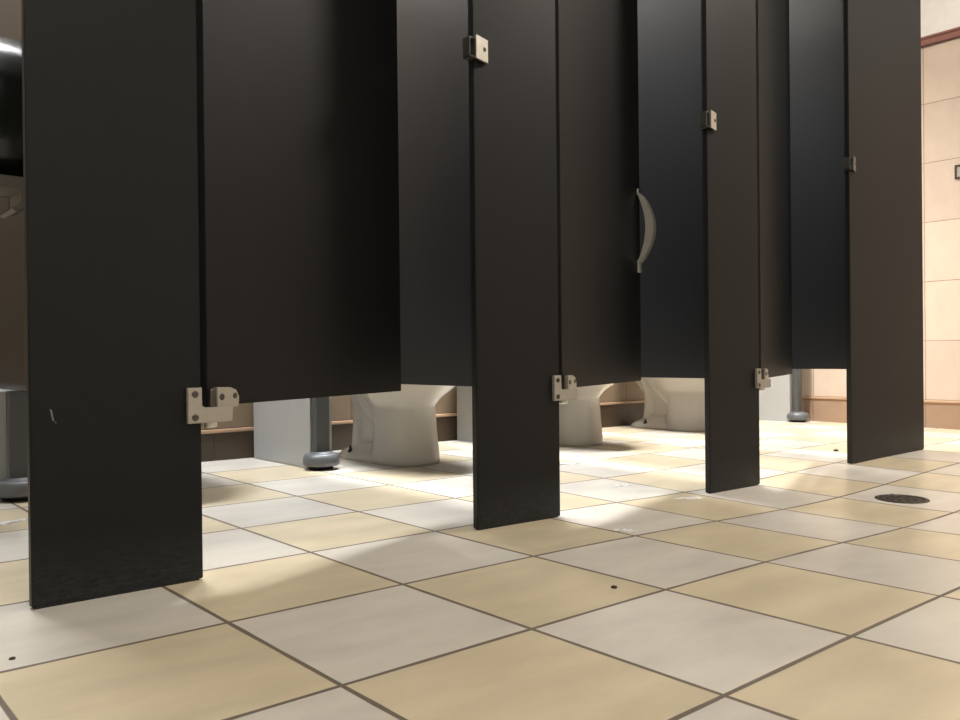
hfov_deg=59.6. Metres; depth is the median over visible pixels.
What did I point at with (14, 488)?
wall
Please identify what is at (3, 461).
partition panel
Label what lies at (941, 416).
baseboard
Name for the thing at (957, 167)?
wall plate
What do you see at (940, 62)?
wall
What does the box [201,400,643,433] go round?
trim
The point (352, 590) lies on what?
floor
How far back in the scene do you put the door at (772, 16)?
2.80 m
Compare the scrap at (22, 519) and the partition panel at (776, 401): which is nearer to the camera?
the scrap at (22, 519)
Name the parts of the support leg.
support post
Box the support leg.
[787,369,809,421]
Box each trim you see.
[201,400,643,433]
[802,396,959,404]
[921,27,959,47]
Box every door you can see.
[196,0,400,406]
[555,0,655,388]
[756,0,791,378]
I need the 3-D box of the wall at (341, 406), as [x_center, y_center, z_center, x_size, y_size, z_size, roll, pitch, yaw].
[-1.106,-0.878,3.051,7.340,2.740,0.120,-1,0,-41]
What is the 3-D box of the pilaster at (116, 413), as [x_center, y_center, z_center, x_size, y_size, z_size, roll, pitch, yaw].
[-0.564,-0.685,1.352,0.317,2.120,0.033,-1,0,-41]
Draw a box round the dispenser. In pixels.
[0,37,23,218]
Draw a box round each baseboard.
[201,402,643,461]
[802,400,959,429]
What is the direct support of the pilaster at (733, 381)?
on the floor
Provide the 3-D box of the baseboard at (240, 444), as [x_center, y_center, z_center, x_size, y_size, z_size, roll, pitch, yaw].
[-1.065,0.350,2.996,7.100,0.162,0.008,-1,0,-41]
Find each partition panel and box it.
[0,389,17,499]
[253,397,331,467]
[457,386,472,441]
[759,369,793,421]
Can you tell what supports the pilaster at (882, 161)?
on the floor
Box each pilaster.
[21,0,232,609]
[462,0,576,529]
[699,0,770,493]
[843,0,923,463]
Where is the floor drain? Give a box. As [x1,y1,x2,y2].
[874,494,929,503]
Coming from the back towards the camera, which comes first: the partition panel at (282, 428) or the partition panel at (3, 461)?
the partition panel at (282, 428)
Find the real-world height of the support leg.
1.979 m
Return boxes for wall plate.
[955,164,959,178]
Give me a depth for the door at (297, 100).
1.64 m
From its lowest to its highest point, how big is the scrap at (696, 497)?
0.007 m
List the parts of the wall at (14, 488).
support post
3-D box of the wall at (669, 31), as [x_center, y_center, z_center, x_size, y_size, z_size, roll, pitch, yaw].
[0.317,-0.614,3.169,0.124,1.960,1.564,-1,0,-41]
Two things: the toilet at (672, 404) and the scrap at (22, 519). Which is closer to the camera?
the scrap at (22, 519)
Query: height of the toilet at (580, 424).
0.740 m
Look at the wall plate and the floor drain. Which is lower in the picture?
the floor drain
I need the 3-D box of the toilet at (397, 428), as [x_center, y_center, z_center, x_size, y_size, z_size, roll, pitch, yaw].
[-0.342,0.000,3.086,0.372,0.740,0.823,-1,0,-43]
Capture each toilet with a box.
[339,384,454,466]
[559,383,614,446]
[631,377,704,431]
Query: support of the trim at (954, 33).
attached to the wall at (940, 62)
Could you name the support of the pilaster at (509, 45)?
on the floor
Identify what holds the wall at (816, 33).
attached to the wall at (341, 406)
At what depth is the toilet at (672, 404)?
4.29 m
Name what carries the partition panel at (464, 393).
on the floor
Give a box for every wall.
[0,0,27,501]
[201,381,643,429]
[303,0,471,470]
[637,0,703,377]
[789,0,845,368]
[802,0,959,400]
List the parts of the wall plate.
plate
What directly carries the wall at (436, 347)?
on the floor
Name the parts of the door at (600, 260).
pull handle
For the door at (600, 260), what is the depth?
2.23 m
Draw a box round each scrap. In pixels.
[0,518,25,524]
[611,528,636,531]
[674,496,700,498]
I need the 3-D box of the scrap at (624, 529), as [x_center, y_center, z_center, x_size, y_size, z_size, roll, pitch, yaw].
[0.317,0.374,1.838,0.058,0.006,0.022,-1,0,9]
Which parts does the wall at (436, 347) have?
support post, panel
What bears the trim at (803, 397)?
attached to the wall at (940, 62)
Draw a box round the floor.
[0,420,959,719]
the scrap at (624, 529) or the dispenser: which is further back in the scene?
the dispenser

